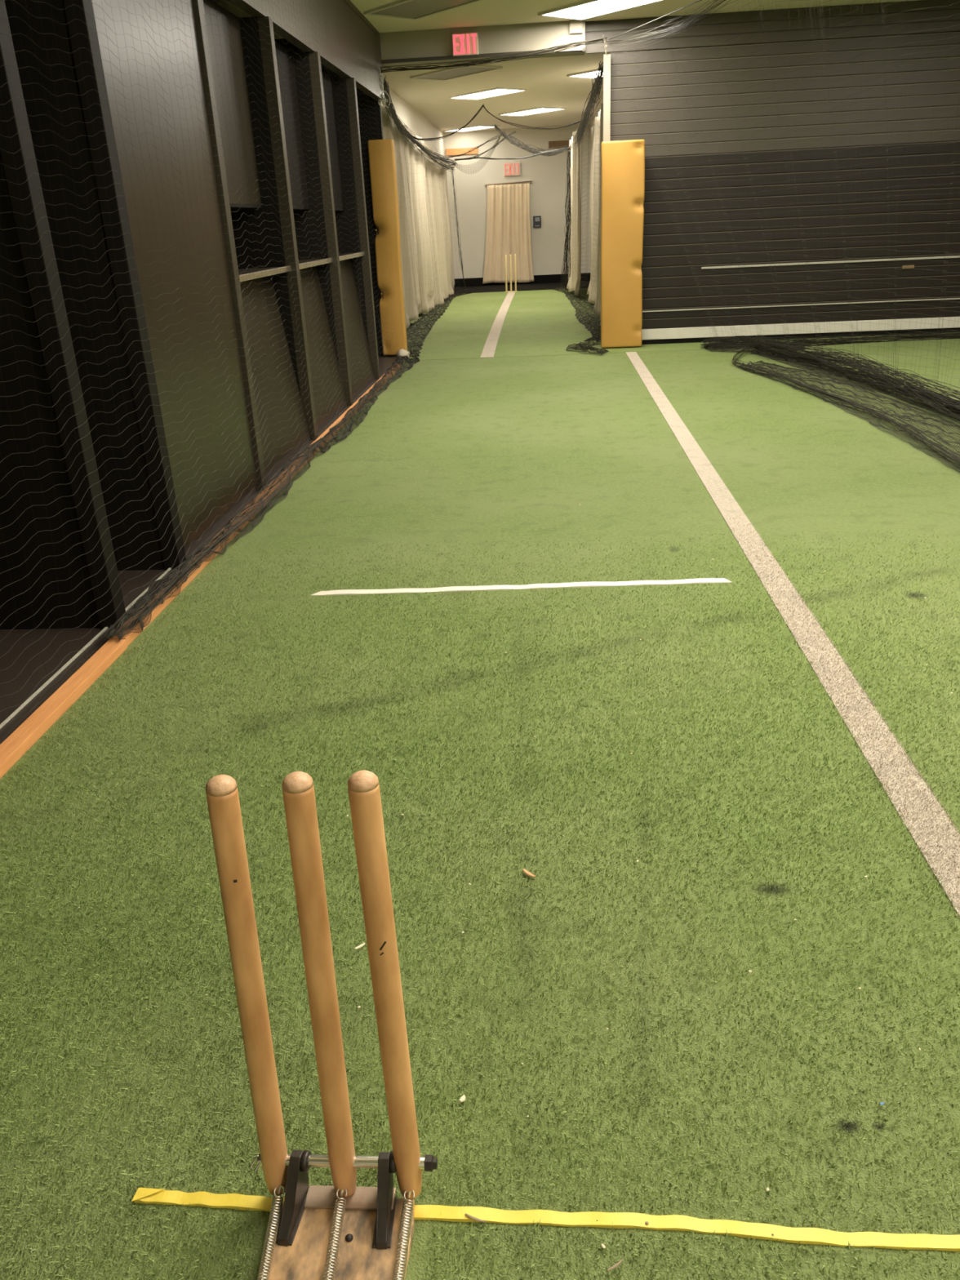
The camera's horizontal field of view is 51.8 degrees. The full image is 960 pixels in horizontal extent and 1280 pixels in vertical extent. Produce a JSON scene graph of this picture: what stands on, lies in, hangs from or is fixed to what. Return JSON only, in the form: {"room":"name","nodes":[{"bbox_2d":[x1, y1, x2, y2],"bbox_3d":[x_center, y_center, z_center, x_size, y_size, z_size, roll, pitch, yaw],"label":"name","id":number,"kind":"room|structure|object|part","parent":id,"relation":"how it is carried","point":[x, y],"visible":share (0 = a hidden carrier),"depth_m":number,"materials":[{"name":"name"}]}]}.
{"room":"sports facility","nodes":[
{"label":"sports facility","id":0,"kind":"room"},
{"bbox_2d":[0,0,384,740],"bbox_3d":[-2.087,-1.980,4.352,1.350,3.270,14.680,-1,23,4],"label":"wall","id":1,"kind":"structure","parent":0,"point":[18,60],"depth_m":4.45,"materials":[{"name":"black metal"}]},
{"bbox_3d":[-1.507,-1.263,3.404,0.075,2.640,0.090,-1,23,4],"label":"post","id":2,"kind":"part","parent":1,"relation":"part of","materials":[{"name":"black laminate"}]},
{"bbox_3d":[-1.463,-1.542,4.056,0.075,2.640,0.090,-1,23,4],"label":"post","id":3,"kind":"part","parent":1,"relation":"part of","materials":[{"name":"black laminate"}]},
{"bbox_3d":[-1.428,-1.847,4.694,0.048,2.580,1.315,-1,23,4],"label":"steel panel","id":4,"kind":"part","parent":1,"relation":"part of","materials":[{"name":"grey metal"}]},
{"bbox_2d":[0,364,399,778],"bbox_3d":[-1.240,-0.745,5.488,0.074,0.036,11.300,-1,23,4],"label":"baseboard","id":5,"kind":"structure","parent":1,"relation":"attached to","point":[22,739],"depth_m":3.40,"materials":[{"name":"orange wood"}]},
{"bbox_3d":[-1.373,-2.103,5.368,0.075,2.640,0.090,-1,23,4],"label":"post","id":6,"kind":"part","parent":1,"relation":"part of","materials":[{"name":"brown metal"}]},
{"bbox_3d":[-1.518,-3.108,5.727,0.015,1.060,1.340,-1,23,4],"label":"panel","id":7,"kind":"part","parent":1,"relation":"part of","materials":[{"name":"grey laminate"}]},
{"bbox_2d":[238,266,279,275],"bbox_3d":[-1.651,-2.248,6.104,0.625,0.025,1.340,-1,23,4],"label":"shelf","id":8,"kind":"object","parent":1,"relation":"attached to","point":[242,270],"depth_m":6.27,"materials":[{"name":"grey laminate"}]},
{"bbox_3d":[-1.625,-2.667,6.646,0.610,2.580,0.011,-1,23,4],"label":"panel","id":9,"kind":"part","parent":1,"relation":"part of","materials":[{"name":"black laminate"}]},
{"bbox_3d":[-1.376,-1.731,6.306,0.165,1.103,1.340,-1,23,4],"label":"panel","id":10,"kind":"part","parent":1,"relation":"part of","materials":[{"name":"grey laminate"}]},
{"bbox_3d":[-1.283,-2.665,6.680,0.075,2.640,0.090,-1,23,4],"label":"post","id":11,"kind":"part","parent":1,"relation":"part of","materials":[{"name":"brown metal"}]},
{"bbox_3d":[-1.429,-3.667,7.035,0.015,1.060,1.330,-1,23,4],"label":"panel","id":12,"kind":"part","parent":1,"relation":"part of","materials":[{"name":"black laminate"}]},
{"bbox_2d":[298,258,321,263],"bbox_3d":[-1.562,-2.807,7.412,0.625,0.025,1.330,-1,23,4],"label":"shelf","id":13,"kind":"object","parent":1,"relation":"attached to","point":[302,260],"depth_m":7.55,"materials":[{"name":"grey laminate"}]},
{"bbox_3d":[-1.536,-3.224,7.949,0.610,2.580,0.011,-1,23,4],"label":"panel","id":14,"kind":"part","parent":1,"relation":"part of","materials":[{"name":"black laminate"}]},
{"bbox_3d":[-1.287,-2.291,7.614,0.165,1.103,1.330,-1,23,4],"label":"panel","id":15,"kind":"part","parent":1,"relation":"part of","materials":[{"name":"grey laminate"}]},
{"bbox_3d":[-1.194,-3.222,7.983,0.075,2.640,0.090,-1,23,4],"label":"post","id":16,"kind":"part","parent":1,"relation":"part of","materials":[{"name":"brown metal"}]},
{"bbox_3d":[-1.337,-4.243,8.379,0.015,1.060,1.420,-1,23,4],"label":"panel","id":17,"kind":"part","parent":1,"relation":"part of","materials":[{"name":"black laminate"}]},
{"bbox_2d":[338,252,357,256],"bbox_3d":[-1.470,-3.382,8.756,0.625,0.025,1.420,-1,23,4],"label":"shelf","id":18,"kind":"object","parent":1,"relation":"attached to","point":[340,254],"depth_m":8.97,"materials":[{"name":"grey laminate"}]},
{"bbox_3d":[-1.441,-3.817,9.335,0.610,2.580,0.011,-1,23,4],"label":"panel","id":19,"kind":"part","parent":1,"relation":"part of","materials":[{"name":"black laminate"}]},
{"bbox_3d":[-1.195,-2.866,8.958,0.165,1.103,1.420,-1,23,4],"label":"panel","id":20,"kind":"part","parent":1,"relation":"part of","materials":[{"name":"grey laminate"}]},
{"bbox_3d":[-1.100,-3.815,9.368,0.075,2.640,0.090,-1,23,4],"label":"post","id":21,"kind":"part","parent":1,"relation":"part of","materials":[{"name":"brown metal"}]},
{"bbox_2d":[367,139,407,355],"bbox_3d":[-1.024,-4.343,11.051,0.283,2.230,0.154,0,23,4],"label":"pad","id":22,"kind":"object","parent":1,"relation":"attached to","point":[390,195],"visible":0.94,"depth_m":10.96,"materials":[{"name":"leather"}]},
{"bbox_2d":[379,19,585,66],"bbox_3d":[-0.260,-6.282,10.451,2.720,0.285,0.320,-1,23,4],"label":"beam","id":23,"kind":"structure","parent":1,"relation":"attached to","point":[428,46],"depth_m":10.32,"materials":[{"name":"paint"}]},
{"bbox_2d":[451,32,478,56],"bbox_3d":[-0.154,-6.211,10.312,0.270,0.200,0.058,-1,23,4],"label":"exit sign","id":24,"kind":"object","parent":23,"relation":"attached to","point":[463,44],"visible":1,"depth_m":10.29,"materials":[{"name":"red plastic"}]},
{"bbox_2d":[377,34,607,107],"bbox_3d":[0.085,-5.910,10.298,2.463,0.539,0.182,-2,23,3],"label":"net","id":25,"kind":"object","parent":1,"relation":"attached to","point":[384,101],"visible":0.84,"depth_m":10.21,"materials":[{"name":"black fabric"}]},
{"bbox_2d":[605,0,959,473],"bbox_3d":[3.087,-3.072,6.481,4.690,3.217,8.649,0,23,8],"label":"net","id":26,"kind":"object","parent":25,"relation":"hanging from","point":[762,345],"visible":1,"depth_m":8.12,"materials":[{"name":"black fabric"}]},
{"bbox_2d":[382,61,603,173],"bbox_3d":[0.296,-7.850,15.148,2.961,0.881,10.127,-1,23,4],"label":"net","id":27,"kind":"object","parent":1,"relation":"attached to","point":[597,82],"visible":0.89,"depth_m":15.06,"materials":[{"name":"grey fabric"}]},
{"bbox_2d":[381,106,454,328],"bbox_3d":[-0.978,-6.808,16.172,0.304,2.893,10.602,-1,23,4],"label":"curtain","id":28,"kind":"object","parent":27,"relation":"hanging from","point":[414,181],"visible":0.62,"depth_m":16.14,"materials":[{"name":"beige fabric"}]},
{"bbox_2d":[383,115,471,359],"bbox_3d":[-0.750,-6.521,15.755,0.589,2.584,11.098,-1,23,4],"label":"net","id":29,"kind":"object","parent":27,"relation":"hanging from","point":[415,351],"visible":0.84,"depth_m":15.11,"materials":[{"name":"black fabric"}]},
{"bbox_2d":[566,128,581,294],"bbox_3d":[1.799,-8.235,19.186,0.274,2.719,3.903,-1,23,4],"label":"curtain","id":30,"kind":"object","parent":27,"relation":"hanging from","point":[570,285],"visible":0.81,"depth_m":17.88,"materials":[{"name":"beige fabric"}]},
{"bbox_2d":[553,102,610,355],"bbox_3d":[1.556,-6.541,15.480,0.716,2.629,11.448,-1,23,4],"label":"net","id":31,"kind":"object","parent":27,"relation":"hanging from","point":[595,336],"visible":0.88,"depth_m":14.89,"materials":[{"name":"black fabric"}]},
{"bbox_2d":[586,103,603,324],"bbox_3d":[1.744,-6.144,14.308,0.285,2.751,6.503,-1,23,4],"label":"curtain","id":32,"kind":"object","parent":27,"relation":"hanging from","point":[597,161],"visible":0.38,"depth_m":15.31,"materials":[{"name":"beige fabric"}]},
{"bbox_2d":[380,88,444,156],"bbox_3d":[-1.212,-7.373,16.954,0.120,3.270,12.850,-1,23,4],"label":"wall","id":33,"kind":"structure","parent":0,"point":[416,122],"depth_m":17.78,"materials":[{"name":"beige paint"}]},
{"bbox_2d":[0,280,959,1279],"bbox_3d":[2.038,-3.096,10.742,8.650,0.062,27.600,-1,23,4],"label":"floor","id":34,"kind":"structure","parent":0,"point":[829,758],"depth_m":2.49,"materials":[{"name":"green carpet"}]},
{"bbox_2d":[205,769,437,1279],"bbox_3d":[-0.232,0.564,1.336,0.295,0.777,0.220,-1,23,4],"label":"wicket","id":35,"kind":"object","parent":34,"relation":"on","point":[344,1230],"visible":1,"depth_m":1.43,"materials":[{"name":"brown wood"}]},
{"bbox_3d":[-0.212,0.920,1.472,0.216,0.014,0.192,-1,23,4],"label":"board","id":36,"kind":"part","parent":35,"relation":"part of","materials":[{"name":"brown wood"}]},
{"bbox_3d":[-0.212,0.811,1.539,0.270,0.017,0.017,-1,23,4],"label":"pivot rod","id":37,"kind":"part","parent":35,"relation":"part of","materials":[{"name":"silver metal"}]},
{"bbox_3d":[-0.203,0.875,1.551,0.140,0.005,0.038,-1,23,4],"label":"hinge plate","id":38,"kind":"part","parent":35,"relation":"part of","materials":[{"name":"wood"}]},
{"bbox_2d":[354,942,364,949],"bbox_3d":[-0.255,0.653,2.106,0.027,0.006,0.007,-23,30,-39],"label":"chip","id":39,"kind":"object","parent":34,"relation":"on","point":[363,944],"visible":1,"depth_m":2.10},
{"bbox_2d":[395,348,409,359],"bbox_3d":[-0.873,-3.244,11.232,0.157,0.133,0.271,-1,23,4],"label":"cloth wad","id":40,"kind":"object","parent":34,"relation":"on","point":[402,352],"visible":0.66,"depth_m":11.15,"materials":[{"name":"beige fabric"}]},
{"bbox_2d":[458,1094,465,1102],"bbox_3d":[-0.030,0.802,1.728,0.010,0.006,0.015,12,27,32],"label":"chip","id":41,"kind":"object","parent":34,"relation":"on","point":[462,1099],"visible":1,"depth_m":1.73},
{"bbox_2d":[504,253,517,292],"bbox_3d":[0.642,-7.687,20.720,0.260,0.736,0.080,-1,23,4],"label":"far wicket","id":42,"kind":"object","parent":34,"relation":"on","point":[505,255],"visible":1,"depth_m":20.70,"materials":[{"name":"brown wood"}]},
{"bbox_2d":[310,577,731,595],"bbox_3d":[0.164,-0.223,4.134,1.753,0.007,0.052,-2,23,3],"label":"tape","id":43,"kind":"object","parent":34,"relation":"on","point":[703,580],"visible":1,"depth_m":4.13,"materials":[{"name":"white plastic"}]},
{"bbox_2d":[522,868,535,877],"bbox_3d":[0.114,0.546,2.313,0.012,0.008,0.038,-23,30,-39],"label":"chip","id":44,"kind":"object","parent":34,"relation":"on","point":[527,873],"visible":1,"depth_m":2.31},
{"bbox_2d":[131,1187,959,1251],"bbox_3d":[0.186,0.888,1.511,1.486,0.009,0.032,0,23,6],"label":"tape","id":45,"kind":"object","parent":34,"relation":"on","point":[143,1195],"visible":0.89,"depth_m":1.51,"materials":[{"name":"yellow plastic"}]},
{"bbox_2d":[464,1213,486,1222],"bbox_3d":[-0.007,0.890,1.520,0.035,0.006,0.005,7,25,21],"label":"twig","id":46,"kind":"object","parent":45,"relation":"on","point":[465,1214],"visible":1,"depth_m":1.52,"materials":[{"name":"brown wood"}]},
{"bbox_2d":[603,53,610,141],"bbox_3d":[1.394,-4.767,10.927,0.072,2.950,0.110,-1,23,4],"label":"trim","id":47,"kind":"structure","parent":34,"relation":"on","point":[606,60],"depth_m":10.46,"materials":[{"name":"beige paint"}]},
{"bbox_2d":[600,139,644,347],"bbox_3d":[1.571,-4.342,10.940,0.468,2.118,0.154,-1,23,4],"label":"pad","id":48,"kind":"object","parent":47,"relation":"attached to","point":[622,162],"visible":1,"depth_m":10.86,"materials":[{"name":"leather"}]},
{"bbox_2d":[606,1258,622,1271],"bbox_3d":[0.198,0.913,1.442,0.031,0.005,0.004,-17,27,-30],"label":"twig","id":49,"kind":"object","parent":34,"relation":"on","point":[621,1260],"visible":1,"depth_m":1.44,"materials":[{"name":"brown wood"}]},
{"bbox_2d":[443,124,591,279],"bbox_3d":[0.890,-9.954,22.790,3.520,3.270,0.150,-1,23,4],"label":"wall","id":50,"kind":"structure","parent":0,"point":[548,190],"depth_m":22.59,"materials":[{"name":"beige paint"}]},
{"bbox_2d":[445,146,478,155],"bbox_3d":[-0.407,-11.027,22.316,0.720,0.130,0.040,-1,23,4],"label":"trim","id":51,"kind":"structure","parent":50,"relation":"attached to","point":[448,151],"depth_m":22.30,"materials":[{"name":"orange wood"}]},
{"bbox_2d":[482,181,533,284],"bbox_3d":[0.617,-9.367,22.791,1.211,2.157,0.127,-1,23,4],"label":"door curtain","id":52,"kind":"object","parent":50,"relation":"hanging from","point":[508,215],"visible":0.98,"depth_m":22.80,"materials":[{"name":"beige fabric"}]},
{"bbox_3d":[0.645,-10.356,22.422,1.061,0.053,0.024,-1,23,4],"label":"curtain rail","id":53,"kind":"part","parent":52,"relation":"part of","materials":[{"name":"brown wood"}]},
{"bbox_2d":[484,180,533,185],"bbox_3d":[0.651,-10.409,22.505,1.100,0.050,0.045,-1,23,4],"label":"trim","id":54,"kind":"structure","parent":50,"relation":"attached to","point":[489,183],"depth_m":22.48,"materials":[{"name":"beige paint"}]},
{"bbox_2d":[503,162,520,176],"bbox_3d":[0.728,-10.656,22.387,0.370,0.270,0.058,-1,23,4],"label":"exit sign","id":55,"kind":"object","parent":50,"relation":"attached to","point":[511,169],"visible":1,"depth_m":22.37,"materials":[{"name":"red plastic"}]},
{"bbox_2d":[453,272,590,286],"bbox_3d":[0.963,-8.487,23.298,3.300,0.170,0.060,-1,23,4],"label":"baseboard","id":56,"kind":"structure","parent":50,"relation":"attached to","point":[549,277],"depth_m":23.28,"materials":[{"name":"black rubber"}]},
{"bbox_2d":[533,215,541,227],"bbox_3d":[1.317,-9.635,22.785,0.180,0.250,0.056,-1,23,4],"label":"keypad","id":57,"kind":"object","parent":50,"relation":"attached to","point":[536,220],"visible":1,"depth_m":22.77,"materials":[{"name":"black plastic"}]},
{"bbox_2d":[548,140,569,148],"bbox_3d":[1.860,-11.097,22.131,0.650,0.140,0.040,-1,23,4],"label":"trim","id":58,"kind":"structure","parent":50,"relation":"attached to","point":[562,143],"depth_m":22.12,"materials":[{"name":"brown wood"}]},
{"bbox_2d":[212,0,919,132],"bbox_3d":[1.910,-6.138,9.395,8.700,0.080,27.700,-1,23,4],"label":"ceiling","id":59,"kind":"structure","parent":0,"point":[546,82],"depth_m":13.47,"materials":[{"name":"beige paint"}]},
{"bbox_2d":[0,0,419,724],"bbox_3d":[-1.246,-2.242,4.902,0.262,3.234,12.600,-1,23,4],"label":"net","id":60,"kind":"object","parent":59,"relation":"hanging from","point":[205,550],"visible":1,"depth_m":4.94,"materials":[{"name":"black fabric"}]},
{"bbox_2d":[363,0,482,20],"bbox_3d":[-0.469,-5.815,9.042,0.610,0.024,1.220,-21,29,-36],"label":"recessed light","id":61,"kind":"object","parent":59,"relation":"in","point":[415,10],"visible":1,"depth_m":9.17,"materials":[{"name":"white plastic"}]},
{"bbox_2d":[409,64,502,80],"bbox_3d":[-0.330,-7.619,13.274,0.610,0.024,1.220,-21,29,-36],"label":"recessed light","id":62,"kind":"object","parent":59,"relation":"in","point":[444,74],"visible":0.84,"depth_m":13.25,"materials":[{"name":"white plastic"}]},
{"bbox_2d":[417,66,494,79],"bbox_3d":[-0.330,-7.620,13.273,0.550,0.010,1.160,-21,29,-36],"label":"diffuser","id":63,"kind":"object","parent":62,"relation":"attached to","point":[445,73],"depth_m":13.25,"materials":[{"name":"beige plastic"}]},
{"bbox_2d":[442,124,500,132],"bbox_3d":[-0.191,-11.106,21.471,0.610,0.024,1.220,-21,29,-36],"label":"recessed light","id":64,"kind":"object","parent":59,"relation":"in","point":[476,127],"visible":0.93,"depth_m":21.41,"materials":[{"name":"white plastic"}]},
{"bbox_2d":[448,126,494,131],"bbox_3d":[-0.191,-11.107,21.471,0.550,0.010,1.160,-21,29,-36],"label":"diffuser","id":65,"kind":"object","parent":64,"relation":"attached to","point":[467,128],"depth_m":21.47,"materials":[{"name":"white plastic"}]},
{"bbox_2d":[448,87,527,99],"bbox_3d":[0.114,-8.656,15.666,0.610,0.024,1.220,-21,29,-36],"label":"recessed light","id":66,"kind":"object","parent":59,"relation":"in","point":[495,91],"visible":1,"depth_m":15.61,"materials":[{"name":"white plastic"}]},
{"bbox_2d":[454,88,519,98],"bbox_3d":[0.114,-8.657,15.665,0.550,0.010,1.160,-21,29,-36],"label":"diffuser","id":67,"kind":"object","parent":66,"relation":"attached to","point":[487,93],"depth_m":15.64,"materials":[{"name":"white plastic"}]},
{"bbox_2d":[497,106,566,115],"bbox_3d":[0.977,-9.951,18.616,0.610,0.024,1.220,-21,29,-36],"label":"recessed light","id":68,"kind":"object","parent":59,"relation":"in","point":[540,109],"visible":1,"depth_m":18.56,"materials":[{"name":"white plastic"}]},
{"bbox_2d":[503,108,559,115],"bbox_3d":[0.977,-9.952,18.616,0.550,0.010,1.160,-21,29,-36],"label":"diffuser","id":69,"kind":"object","parent":68,"relation":"attached to","point":[530,111],"depth_m":18.61,"materials":[{"name":"white plastic"}]},
{"bbox_2d":[566,68,600,78],"bbox_3d":[1.864,-7.969,13.846,0.610,0.024,1.220,-21,29,-36],"label":"recessed light","id":70,"kind":"object","parent":59,"relation":"in","point":[586,74],"visible":0.27,"depth_m":14.03,"materials":[{"name":"white plastic"}]},
{"bbox_2d":[575,71,600,77],"bbox_3d":[1.864,-7.970,13.845,0.550,0.010,1.160,-21,29,-36],"label":"diffuser","id":71,"kind":"object","parent":70,"relation":"attached to","point":[586,73],"depth_m":14.02,"materials":[{"name":"white plastic"}]},
{"bbox_2d":[537,0,663,20],"bbox_3d":[1.194,-6.078,9.470,0.610,0.024,1.220,-21,29,-36],"label":"recessed light","id":72,"kind":"object","parent":59,"relation":"in","point":[586,9],"visible":1,"depth_m":9.57,"materials":[{"name":"white plastic"}]},
{"bbox_2d":[591,49,648,127],"bbox_3d":[2.199,-7.499,16.858,0.100,3.270,12.500,-1,23,4],"label":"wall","id":73,"kind":"structure","parent":0,"point":[598,109],"depth_m":19.00,"materials":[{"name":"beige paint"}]},
{"bbox_2d":[648,31,959,50],"bbox_3d":[4.152,-5.094,10.969,4.600,3.270,0.150,-1,23,4],"label":"wall","id":74,"kind":"structure","parent":0,"point":[953,31],"depth_m":10.41,"materials":[{"name":"black laminate"}]},
{"bbox_3d":[5.927,-2.197,3.941,0.100,3.270,15.100,-1,23,4],"label":"wall","id":75,"kind":"structure","parent":0,"visible":0},
{"bbox_2d":[585,0,959,344],"bbox_3d":[3.739,-4.984,10.753,5.155,3.270,0.084,-1,23,4],"label":"door","id":76,"kind":"structure","parent":75,"relation":"in","point":[673,312],"depth_m":10.70,"materials":[{"name":"grey metal"}]}
]}

